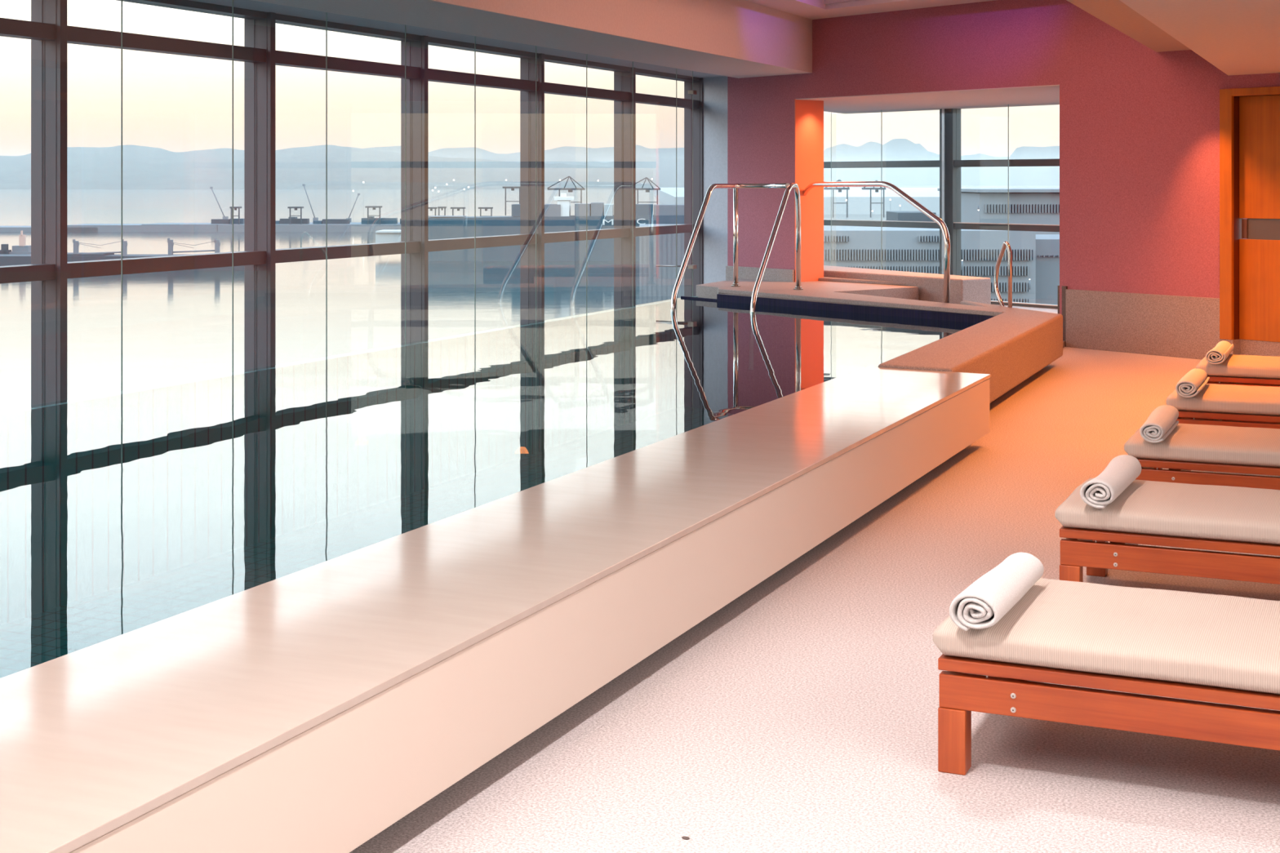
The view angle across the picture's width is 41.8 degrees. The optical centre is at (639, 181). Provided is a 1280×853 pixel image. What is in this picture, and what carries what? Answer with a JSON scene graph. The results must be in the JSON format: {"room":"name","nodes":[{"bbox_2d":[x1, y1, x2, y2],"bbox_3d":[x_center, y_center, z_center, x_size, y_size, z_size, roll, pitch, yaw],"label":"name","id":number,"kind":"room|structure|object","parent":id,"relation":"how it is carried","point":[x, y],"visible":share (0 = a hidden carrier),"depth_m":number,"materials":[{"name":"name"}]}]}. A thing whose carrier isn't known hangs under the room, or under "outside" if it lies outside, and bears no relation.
{"room":"indoor swimming pool","nodes":[
{"label":"indoor swimming pool","id":0,"kind":"room"},
{"bbox_2d":[190,0,723,77],"bbox_3d":[-3.393,-1.280,9.535,1.285,0.140,22.700,0,0,24],"label":"ceiling","id":1,"kind":"structure","parent":0,"point":[246,4],"depth_m":13.70,"materials":[{"name":"grey paint"}]},
{"bbox_2d":[0,293,995,678],"bbox_3d":[-1.447,1.740,7.664,3.742,1.320,20.650,0,0,24],"label":"swimming pool","id":2,"kind":"object","parent":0,"point":[122,512],"visible":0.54,"depth_m":10.21,"materials":[{"name":"liquid"}]},
{"bbox_2d":[120,0,122,391],"bbox_3d":[-3.031,0.084,8.729,0.006,2.373,0.966,0,0,24],"label":"glass panel","id":3,"kind":"object","parent":2,"relation":"attached to","point":[121,0],"visible":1,"depth_m":9.17,"materials":[{"name":"teal"}]},
{"bbox_2d":[231,0,233,372],"bbox_3d":[-2.639,0.084,9.615,0.006,2.373,0.968,0,0,24],"label":"glass panel","id":4,"kind":"object","parent":2,"relation":"attached to","point":[232,0],"visible":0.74,"depth_m":10.06,"materials":[{"name":"teal"}]},
{"bbox_2d":[325,12,326,356],"bbox_3d":[-2.245,0.084,10.505,0.006,2.373,0.975,0,0,24],"label":"glass panel","id":5,"kind":"object","parent":2,"relation":"attached to","point":[326,12],"visible":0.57,"depth_m":10.95,"materials":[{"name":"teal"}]},
{"bbox_2d":[326,12,405,356],"bbox_3d":[-1.852,0.084,11.395,0.006,2.373,0.967,0,0,24],"label":"glass panel","id":6,"kind":"object","parent":2,"relation":"attached to","point":[326,12],"visible":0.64,"depth_m":10.95,"materials":[{"name":"teal"}]},
{"bbox_2d":[474,35,475,332],"bbox_3d":[-1.455,0.084,12.294,0.006,2.373,0.993,0,0,24],"label":"glass panel","id":7,"kind":"object","parent":2,"relation":"attached to","point":[474,36],"visible":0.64,"depth_m":12.75,"materials":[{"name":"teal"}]},
{"bbox_2d":[475,35,536,331],"bbox_3d":[-1.051,0.084,13.209,0.006,2.373,1.004,0,0,24],"label":"glass panel","id":8,"kind":"object","parent":2,"relation":"attached to","point":[475,36],"visible":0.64,"depth_m":12.75,"materials":[{"name":"teal"}]},
{"bbox_2d":[586,53,586,313],"bbox_3d":[-0.655,0.084,14.105,0.006,2.373,0.951,0,0,24],"label":"glass panel","id":9,"kind":"object","parent":2,"relation":"attached to","point":[586,54],"visible":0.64,"depth_m":14.54,"materials":[{"name":"teal"}]},
{"bbox_2d":[632,61,633,305],"bbox_3d":[-0.264,0.084,14.990,0.006,2.373,0.981,0,0,24],"label":"glass panel","id":10,"kind":"object","parent":2,"relation":"attached to","point":[633,61],"visible":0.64,"depth_m":15.44,"materials":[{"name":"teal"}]},
{"bbox_2d":[655,71,697,297],"bbox_3d":[0.276,0.084,16.695,0.451,2.373,0.482,0,0,24],"label":"glass panel","id":11,"kind":"object","parent":2,"relation":"attached to","point":[692,91],"visible":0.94,"depth_m":16.78,"materials":[{"name":"teal"}]},
{"bbox_2d":[675,68,676,279],"bbox_3d":[0.146,0.084,15.917,0.006,2.373,1.042,0,0,24],"label":"glass panel","id":12,"kind":"object","parent":2,"relation":"attached to","point":[676,68],"visible":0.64,"depth_m":16.39,"materials":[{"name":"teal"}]},
{"bbox_2d":[670,182,790,309],"bbox_3d":[0.938,0.835,15.690,0.808,1.633,1.869,0,0,24],"label":"pool handrail","id":13,"kind":"object","parent":2,"relation":"attached to","point":[781,185],"visible":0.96,"depth_m":16.08,"materials":[{"name":"silver metal"}]},
{"bbox_2d":[750,182,803,311],"bbox_3d":[1.242,0.834,15.397,0.148,1.636,1.599,0,0,24],"label":"pool handrail","id":14,"kind":"object","parent":2,"relation":"attached to","point":[797,204],"visible":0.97,"depth_m":15.59,"materials":[{"name":"silver metal"}]},
{"bbox_2d":[253,0,812,78],"bbox_3d":[-2.485,-1.627,8.750,1.000,1.045,21.998,0,0,24],"label":"bulkhead","id":15,"kind":"object","parent":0,"point":[734,38],"visible":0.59,"depth_m":13.50,"materials":[{"name":"white paint"}]},
{"bbox_2d":[702,75,727,284],"bbox_3d":[1.082,0.250,19.359,1.170,3.000,0.810,0,0,24],"label":"wall","id":16,"kind":"structure","parent":0,"point":[714,88],"depth_m":19.48,"materials":[{"name":"grey paint"}]},
{"bbox_2d":[0,0,702,408],"bbox_3d":[-2.749,0.400,12.028,0.228,3.300,16.819,0,0,24],"label":"window","id":17,"kind":"structure","parent":16,"relation":"in","point":[48,31],"depth_m":12.20,"materials":[{"name":"grey metal"}]},
{"bbox_2d":[349,346,1279,852],"bbox_3d":[2.791,1.510,4.824,6.793,0.120,19.081,0,0,24],"label":"floor","id":18,"kind":"structure","parent":0,"point":[800,715],"depth_m":4.37,"materials":[{"name":"stone"}]},
{"bbox_2d":[0,366,991,852],"bbox_3d":[-1.025,1.253,3.380,0.773,0.394,13.155,0,0,24],"label":"ledge","id":19,"kind":"object","parent":18,"relation":"on","point":[315,708],"visible":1,"depth_m":4.05,"materials":[{"name":"beige stone"}]},
{"bbox_2d":[681,836,689,839],"bbox_3d":[0.101,1.448,3.694,0.018,0.006,0.012,0,0,24],"label":"dark speck","id":20,"kind":"object","parent":18,"relation":"on","point":[682,837],"visible":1,"depth_m":3.69,"materials":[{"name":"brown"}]},
{"bbox_2d":[933,577,1279,775],"bbox_3d":[1.770,1.267,4.000,2.028,0.366,0.663,0,0,24],"label":"sun lounger","id":21,"kind":"object","parent":18,"relation":"on","point":[1206,647],"visible":0.92,"depth_m":4.01,"materials":[{"name":"white fabric"}]},
{"bbox_2d":[949,552,1044,631],"bbox_3d":[0.915,1.038,4.276,0.131,0.096,0.570,0,0,24],"label":"rolled towel","id":22,"kind":"object","parent":21,"relation":"on","point":[986,601],"visible":1,"depth_m":4.11,"materials":[{"name":"white fabric"}]},
{"bbox_2d":[933,577,1279,694],"bbox_3d":[1.770,1.128,4.000,2.028,0.087,0.663,0,0,24],"label":"cushion","id":23,"kind":"object","parent":21,"relation":"on","point":[1161,641],"depth_m":4.04,"materials":[{"name":"fabric"}]},
{"bbox_2d":[1054,478,1279,584],"bbox_3d":[2.450,1.267,5.530,2.028,0.366,0.663,0,0,24],"label":"sun lounger","id":24,"kind":"object","parent":18,"relation":"on","point":[1237,519],"visible":0.93,"depth_m":5.54,"materials":[{"name":"white fabric"}]},
{"bbox_2d":[1080,454,1141,508],"bbox_3d":[1.639,1.039,5.819,0.129,0.098,0.599,0,0,24],"label":"rolled towel","id":25,"kind":"object","parent":24,"relation":"on","point":[1101,491],"visible":1,"depth_m":5.64,"materials":[{"name":"white fabric"}]},
{"bbox_2d":[1054,478,1279,545],"bbox_3d":[2.450,1.128,5.530,2.028,0.087,0.663,0,0,24],"label":"cushion","id":26,"kind":"object","parent":24,"relation":"on","point":[1147,512],"depth_m":5.57,"materials":[{"name":"fabric"}]},
{"bbox_2d":[1124,423,1279,489],"bbox_3d":[3.094,1.267,6.949,2.028,0.367,0.663,0,0,24],"label":"sun lounger","id":27,"kind":"object","parent":18,"relation":"on","point":[1188,447],"visible":0.78,"depth_m":6.97,"materials":[{"name":"white fabric"}]},
{"bbox_2d":[1139,404,1178,443],"bbox_3d":[2.233,1.042,7.212,0.111,0.092,0.596,0,0,24],"label":"rolled towel","id":28,"kind":"object","parent":27,"relation":"on","point":[1162,421],"visible":1,"depth_m":7.04,"materials":[{"name":"white fabric"}]},
{"bbox_2d":[1124,423,1279,467],"bbox_3d":[3.094,1.128,6.949,2.028,0.087,0.663,0,0,24],"label":"cushion","id":29,"kind":"object","parent":27,"relation":"on","point":[1188,445],"depth_m":6.99,"materials":[{"name":"fabric"}]},
{"bbox_2d":[1166,383,1279,428],"bbox_3d":[3.735,1.267,8.426,2.028,0.366,0.663,0,0,24],"label":"sun lounger","id":30,"kind":"object","parent":18,"relation":"on","point":[1224,405],"visible":0.69,"depth_m":8.46,"materials":[{"name":"white fabric"}]},
{"bbox_2d":[1175,368,1209,397],"bbox_3d":[2.871,1.044,8.693,0.122,0.088,0.655,0,0,24],"label":"rolled towel","id":31,"kind":"object","parent":30,"relation":"on","point":[1190,384],"visible":1,"depth_m":8.44,"materials":[{"name":"white fabric"}]},
{"bbox_2d":[1195,354,1279,386],"bbox_3d":[4.393,1.267,9.950,2.028,0.366,0.663,0,0,24],"label":"sun lounger","id":32,"kind":"object","parent":18,"relation":"on","point":[1236,370],"visible":0.61,"depth_m":9.99,"materials":[{"name":"white fabric"}]},
{"bbox_2d":[1205,340,1234,364],"bbox_3d":[3.554,1.044,10.258,0.116,0.087,0.737,0,0,24],"label":"rolled towel","id":33,"kind":"object","parent":32,"relation":"on","point":[1218,354],"visible":1,"depth_m":9.96,"materials":[{"name":"white fabric"}]},
{"bbox_2d":[1195,354,1279,376],"bbox_3d":[4.393,1.128,9.950,2.028,0.086,0.662,0,0,24],"label":"cushion","id":34,"kind":"object","parent":32,"relation":"on","point":[1235,365],"depth_m":10.01,"materials":[{"name":"fabric"}]},
{"bbox_2d":[745,0,993,19],"bbox_3d":[0.138,-1.850,6.703,5.453,0.400,20.373,0,0,24],"label":"ceiling","id":35,"kind":"structure","parent":0,"point":[810,9],"depth_m":15.88,"materials":[{"name":"white paint"}]},
{"bbox_2d":[1066,0,1191,52],"bbox_3d":[0.984,-1.538,5.578,0.710,0.924,19.000,0,0,24],"label":"ceiling beam","id":36,"kind":"structure","parent":35,"relation":"attached to","point":[1115,13],"depth_m":11.43,"materials":[{"name":"beige paint"}]},
{"bbox_2d":[795,84,1059,113],"bbox_3d":[4.022,-0.896,17.498,5.632,0.107,5.312,0,0,24],"label":"soffit","id":37,"kind":"structure","parent":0,"point":[1046,95],"depth_m":17.47,"materials":[{"name":"white paint"}]},
{"bbox_2d":[727,0,1279,314],"bbox_3d":[5.173,-0.350,13.235,11.684,3.600,6.261,0,0,24],"label":"wall","id":38,"kind":"structure","parent":0,"point":[1140,125],"depth_m":14.61,"materials":[{"name":"pink paint"}]},
{"bbox_2d":[794,98,823,281],"bbox_3d":[1.762,0.150,17.445,0.199,1.999,0.372,0,0,24],"label":"column","id":39,"kind":"structure","parent":38,"relation":"attached to","point":[808,114],"depth_m":17.44,"materials":[{"name":"orange paint"}]},
{"bbox_2d":[823,108,1059,308],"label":"window frame","id":40,"kind":"structure","parent":38,"relation":"in","point":[949,163],"depth_m":19.53,"materials":[{"name":"grey metal"}]},
{"bbox_2d":[725,266,1219,359],"bbox_3d":[4.215,1.183,14.067,9.282,0.535,4.778,0,0,24],"label":"wainscoting","id":41,"kind":"structure","parent":38,"relation":"attached to","point":[1151,324],"depth_m":14.09,"materials":[{"name":"stone"}]},
{"bbox_2d":[1057,285,1067,346],"bbox_3d":[3.831,1.185,14.856,0.210,0.530,0.437,0,0,24],"label":"trim","id":42,"kind":"structure","parent":38,"relation":"attached to","point":[1064,287],"depth_m":14.69,"materials":[{"name":"brown stone"}]},
{"bbox_2d":[1219,86,1279,356],"bbox_3d":[5.099,0.355,13.050,1.149,2.190,0.719,0,0,24],"label":"door","id":43,"kind":"structure","parent":38,"relation":"in","point":[1250,117],"depth_m":13.40,"materials":[{"name":"orange wood"}]},
{"bbox_2d":[995,304,1065,347],"bbox_3d":[3.562,1.475,16.975,6.051,0.150,7.133,0,0,24],"label":"floor","id":44,"kind":"structure","parent":0,"point":[1042,309],"depth_m":18.35,"materials":[{"name":"stone"}]},
{"bbox_2d":[696,276,918,300],"bbox_3d":[1.785,1.230,17.064,2.201,0.440,2.338,0,0,24],"label":"platform","id":45,"kind":"object","parent":44,"relation":"on","point":[852,286],"visible":0.34,"depth_m":16.63,"materials":[{"name":"stone"}]},
{"bbox_2d":[831,110,881,269],"bbox_3d":[2.604,0.279,20.212,0.745,2.243,0.388,0,0,24],"label":"glass panel","id":46,"kind":"object","parent":44,"relation":"on","point":[881,110],"visible":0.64,"depth_m":19.89,"materials":[{"name":"teal"}]},
{"bbox_2d":[718,286,1062,404],"bbox_3d":[1.256,1.245,12.901,3.800,0.410,6.210,0,0,24],"label":"surround","id":47,"kind":"object","parent":44,"relation":"on","point":[1012,345],"visible":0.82,"depth_m":11.66,"materials":[{"name":"stone"}]},
{"bbox_2d":[802,181,950,302],"bbox_3d":[2.121,0.520,16.023,2.343,1.041,2.719,0,0,24],"label":"pool handrail","id":48,"kind":"object","parent":47,"relation":"attached to","point":[937,220],"visible":0.79,"depth_m":14.87,"materials":[{"name":"silver metal"}]},
{"bbox_2d":[994,240,1012,307],"bbox_3d":[3.018,0.797,13.939,0.196,0.606,0.256,0,0,24],"label":"pool handrail","id":49,"kind":"object","parent":47,"relation":"on","point":[1006,244],"visible":0.99,"depth_m":13.82,"materials":[{"name":"silver metal"}]},
{"bbox_2d":[823,265,991,304],"bbox_3d":[2.603,1.171,17.457,2.396,0.457,2.090,0,0,24],"label":"ledge","id":50,"kind":"object","parent":44,"relation":"on","point":[931,286],"visible":0.26,"depth_m":16.46,"materials":[{"name":"stone"}]},
{"bbox_2d":[1008,104,1008,242],"bbox_3d":[4.617,0.279,17.727,1.604,2.243,0.828,0,0,24],"label":"glass panel","id":51,"kind":"object","parent":44,"relation":"on","point":[1008,104],"visible":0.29,"depth_m":18.42,"materials":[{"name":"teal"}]},
{"bbox_2d":[1120,0,1279,75],"bbox_3d":[3.429,-0.959,4.073,5.219,0.222,18.223,0,0,24],"label":"ceiling","id":52,"kind":"structure","parent":0,"point":[1236,37],"depth_m":9.29,"materials":[{"name":"white paint"}]},
{"label":"outside","id":53,"kind":"structure","parent":0,"visible":0},
{"bbox_2d":[0,185,1059,413],"bbox_3d":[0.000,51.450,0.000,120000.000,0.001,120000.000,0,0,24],"label":"sea","id":54,"kind":"structure","parent":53,"point":[177,324],"depth_m":778.74,"materials":[{"name":"grey liquid"}]},
{"bbox_2d":[0,230,31,253],"bbox_3d":[-382.357,39.708,1016.000,34.845,19.616,24.230,0,0,24],"label":"vessel","id":55,"kind":"object","parent":54,"relation":"on","point":[22,248],"visible":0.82,"depth_m":1011.95,"materials":[{"name":"grey metal"}]},
{"bbox_2d":[0,238,244,270],"bbox_3d":[-318.655,42.484,979.000,194.110,18.559,104.912,0,0,24],"label":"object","id":56,"kind":"structure","parent":54,"relation":"on","point":[6,260],"depth_m":967.97,"materials":[{"name":"grey"}]},
{"bbox_2d":[0,222,400,231],"bbox_3d":[-460.579,47.764,1739.549,659.246,7.923,362.915,0,0,24],"label":"breakwater","id":57,"kind":"object","parent":54,"relation":"in","point":[353,226],"visible":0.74,"depth_m":1697.19,"materials":[{"name":"grey concrete"}]},
{"bbox_2d":[211,218,229,223],"bbox_3d":[-430.337,41.478,1723.000,20.879,4.866,16.587,0,0,24],"label":"container stack","id":58,"kind":"object","parent":57,"relation":"on","point":[213,220],"visible":0.79,"depth_m":1718.03,"materials":[{"name":"grey metal"}]},
{"bbox_2d":[229,206,241,224],"bbox_3d":[-412.298,34.928,1707.752,15.002,17.913,14.083,0,0,24],"label":"gantry crane","id":59,"kind":"object","parent":57,"relation":"on","point":[234,207],"visible":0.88,"depth_m":1702.17,"materials":[{"name":"grey metal"}]},
{"bbox_2d":[229,218,244,223],"bbox_3d":[-413.603,41.199,1723.000,16.797,5.423,14.783,0,0,24],"label":"container stack","id":60,"kind":"object","parent":57,"relation":"on","point":[235,220],"visible":0.57,"depth_m":1718.03,"materials":[{"name":"blue"}]},
{"bbox_2d":[280,218,309,223],"bbox_3d":[-355.035,41.199,1723.000,30.062,5.423,20.645,0,0,24],"label":"container stack","id":61,"kind":"object","parent":57,"relation":"on","point":[282,220],"visible":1,"depth_m":1718.03,"materials":[{"name":"grey metal"}]},
{"bbox_2d":[287,206,303,224],"bbox_3d":[-350.811,34.928,1707.573,17.809,17.913,15.806,0,0,24],"label":"gantry crane","id":62,"kind":"object","parent":57,"relation":"on","point":[290,207],"visible":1,"depth_m":1702.17,"materials":[{"name":"grey metal"}]},
{"bbox_2d":[312,220,322,223],"bbox_3d":[-330.771,42.315,1723.000,12.205,3.192,12.754,0,0,24],"label":"container stack","id":63,"kind":"object","parent":57,"relation":"on","point":[313,221],"visible":1,"depth_m":1718.03,"materials":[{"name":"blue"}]},
{"bbox_2d":[322,218,350,223],"bbox_3d":[-312.364,41.478,1723.000,28.531,4.866,19.968,0,0,24],"label":"container stack","id":64,"kind":"object","parent":57,"relation":"on","point":[329,220],"visible":1,"depth_m":1718.03,"materials":[{"name":"grey"}]},
{"bbox_2d":[364,205,382,224],"bbox_3d":[-271.157,34.652,1707.500,18.746,18.465,16.381,0,0,24],"label":"gantry crane","id":65,"kind":"object","parent":57,"relation":"on","point":[367,206],"visible":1,"depth_m":1702.17,"materials":[{"name":"grey metal"}]},
{"bbox_2d":[361,217,397,223],"bbox_3d":[-267.741,40.921,1723.000,36.695,5.981,23.575,0,0,24],"label":"container stack","id":66,"kind":"object","parent":57,"relation":"on","point":[364,220],"visible":0.93,"depth_m":1718.03,"materials":[{"name":"blue metal"}]},
{"bbox_2d":[428,207,437,216],"bbox_3d":[-212.889,35.205,1707.505,14.947,17.360,14.657,0,0,24],"label":"gantry crane","id":67,"kind":"object","parent":57,"relation":"on","point":[430,208],"visible":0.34,"depth_m":1702.17,"materials":[{"name":"grey metal"}]},
{"bbox_2d":[437,206,446,215],"bbox_3d":[-201.772,34.928,1707.570,12.353,17.913,13.221,0,0,24],"label":"gantry crane","id":68,"kind":"object","parent":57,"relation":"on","point":[438,207],"visible":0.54,"depth_m":1702.17,"materials":[{"name":"grey metal"}]},
{"bbox_2d":[450,207,465,215],"bbox_3d":[-185.419,35.205,1707.500,17.446,17.360,15.806,0,0,24],"label":"gantry crane","id":69,"kind":"object","parent":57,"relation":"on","point":[452,208],"visible":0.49,"depth_m":1702.17,"materials":[{"name":"grey metal"}]},
{"bbox_2d":[478,207,493,216],"bbox_3d":[-157.236,35.205,1707.500,17.446,17.360,15.806,0,0,24],"label":"gantry crane","id":70,"kind":"object","parent":57,"relation":"on","point":[480,208],"visible":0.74,"depth_m":1702.17,"materials":[{"name":"grey metal"}]},
{"bbox_2d":[400,192,684,261],"bbox_3d":[-37.975,29.596,1095.000,226.634,43.707,125.172,0,0,24],"label":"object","id":71,"kind":"object","parent":54,"relation":"on","point":[557,217],"visible":0.46,"depth_m":1078.01,"materials":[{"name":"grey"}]},
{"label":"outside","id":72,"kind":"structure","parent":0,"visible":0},
{"bbox_2d":[886,211,936,222],"bbox_3d":[75.088,12.036,420.684,34.734,10.565,34.603,0,0,24],"label":"block","id":73,"kind":"object","parent":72,"point":[891,215],"visible":0.14,"depth_m":420.00,"materials":[{"name":"grey"}]},
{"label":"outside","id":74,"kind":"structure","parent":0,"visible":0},
{"bbox_2d":[937,188,1059,234],"bbox_3d":[92.862,21.531,350.000,66.877,39.867,61.939,0,0,24],"label":"building","id":75,"kind":"structure","parent":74,"point":[1026,206],"depth_m":329.98,"materials":[{"name":"grey concrete"}]},
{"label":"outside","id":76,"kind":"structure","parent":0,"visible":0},
{"bbox_2d":[1035,234,1059,304],"bbox_3d":[64.196,32.100,223.755,33.314,49.331,29.979,0,0,24],"label":"building","id":77,"kind":"structure","parent":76,"point":[1047,246],"depth_m":213.99,"materials":[{"name":"grey concrete"}]},
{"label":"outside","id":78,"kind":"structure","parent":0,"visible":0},
{"bbox_2d":[823,226,1035,303],"bbox_3d":[31.656,30.954,220.813,41.509,49.500,34.945,0,0,24],"label":"slab building","id":79,"kind":"structure","parent":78,"point":[917,250],"depth_m":210.00,"materials":[{"name":"grey concrete"}]},
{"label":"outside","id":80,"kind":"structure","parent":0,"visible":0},
{"bbox_2d":[502,186,519,215],"bbox_3d":[-114.936,17.765,1505.500,19.340,25.789,16.643,0,0,24],"label":"gantry crane","id":81,"kind":"object","parent":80,"point":[512,188],"visible":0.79,"depth_m":1499.96,"materials":[{"name":"grey metal"}]},
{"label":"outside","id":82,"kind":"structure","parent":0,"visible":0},
{"bbox_2d":[547,176,585,203],"bbox_3d":[-66.172,12.944,1505.309,35.005,35.430,23.982,0,0,24],"label":"gantry crane","id":83,"kind":"object","parent":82,"point":[570,189],"visible":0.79,"depth_m":1499.96,"materials":[{"name":"grey metal"}]},
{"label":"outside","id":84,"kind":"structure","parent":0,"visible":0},
{"bbox_2d":[635,177,660,204],"bbox_3d":[3.359,13.480,1505.309,31.949,34.359,22.632,0,0,24],"label":"gantry crane","id":85,"kind":"object","parent":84,"point":[647,189],"visible":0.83,"depth_m":1499.96,"materials":[{"name":"grey metal"}]},
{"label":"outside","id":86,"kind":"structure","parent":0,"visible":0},
{"bbox_2d":[823,179,849,217],"bbox_3d":[153.128,13.450,1305.309,21.661,29.617,18.086,0,0,24],"label":"gantry crane","id":87,"kind":"object","parent":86,"point":[825,188],"visible":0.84,"depth_m":1300.01,"materials":[{"name":"grey metal"}]},
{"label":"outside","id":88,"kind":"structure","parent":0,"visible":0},
{"bbox_2d":[862,179,885,217],"bbox_3d":[182.005,13.682,1305.340,20.336,29.153,17.567,0,0,24],"label":"gantry crane","id":89,"kind":"object","parent":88,"point":[864,188],"visible":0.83,"depth_m":1300.01,"materials":[{"name":"grey metal"}]},
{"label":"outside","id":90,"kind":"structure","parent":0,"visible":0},
{"bbox_2d":[653,187,987,213],"bbox_3d":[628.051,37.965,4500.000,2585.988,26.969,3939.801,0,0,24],"label":"harbor","id":91,"kind":"structure","parent":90,"point":[859,199],"depth_m":2599.93,"materials":[{"name":"grey"}]},
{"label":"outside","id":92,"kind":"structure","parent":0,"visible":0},
{"bbox_2d":[364,146,684,186],"bbox_3d":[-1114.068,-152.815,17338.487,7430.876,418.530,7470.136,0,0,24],"label":"hills","id":93,"kind":"structure","parent":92,"point":[664,169],"depth_m":8883.94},
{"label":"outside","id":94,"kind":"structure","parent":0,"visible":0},
{"bbox_2d":[0,144,653,189],"bbox_3d":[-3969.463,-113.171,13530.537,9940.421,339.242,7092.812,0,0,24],"label":"hills","id":95,"kind":"structure","parent":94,"point":[144,167],"depth_m":8883.94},
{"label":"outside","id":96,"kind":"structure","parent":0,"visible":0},
{"bbox_2d":[209,186,228,218],"bbox_3d":[-450.828,25.909,1798.167,19.347,39.566,10.413,0,0,24],"label":"crane","id":97,"kind":"object","parent":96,"point":[211,188],"visible":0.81,"depth_m":1796.53,"materials":[{"name":"grey metal"}]},
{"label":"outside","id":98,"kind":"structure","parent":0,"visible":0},
{"bbox_2d":[302,183,318,220],"bbox_3d":[-352.890,24.450,1798.167,17.065,42.483,9.404,0,0,24],"label":"crane","id":99,"kind":"object","parent":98,"point":[314,218],"visible":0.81,"depth_m":1796.53,"materials":[{"name":"grey metal"}]},
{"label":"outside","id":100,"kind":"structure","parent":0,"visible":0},
{"bbox_2d":[346,193,359,222],"bbox_3d":[-308.242,29.410,1796.827,14.073,32.565,10.256,0,0,24],"label":"crane","id":101,"kind":"object","parent":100,"point":[357,193],"visible":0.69,"depth_m":1796.53,"materials":[{"name":"grey metal"}]},
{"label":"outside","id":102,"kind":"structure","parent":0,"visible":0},
{"bbox_2d":[428,138,1059,185],"bbox_3d":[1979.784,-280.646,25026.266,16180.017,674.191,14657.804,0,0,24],"label":"mountains","id":103,"kind":"structure","parent":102,"point":[896,149],"depth_m":8883.94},
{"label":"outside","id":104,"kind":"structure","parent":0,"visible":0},
{"bbox_2d":[639,223,684,304],"bbox_3d":[5.127,26.549,139.997,17.542,45.416,22.479,0,0,24],"label":"building","id":105,"kind":"structure","parent":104,"point":[656,283],"depth_m":130.01,"materials":[{"name":"grey"}]},
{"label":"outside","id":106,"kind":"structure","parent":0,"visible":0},
{"bbox_2d":[375,229,400,243],"bbox_3d":[-171.455,39.921,1165.000,31.470,11.261,38.933,0,0,24],"label":"shed","id":107,"kind":"object","parent":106,"point":[384,235],"visible":0.54,"depth_m":1150.06,"materials":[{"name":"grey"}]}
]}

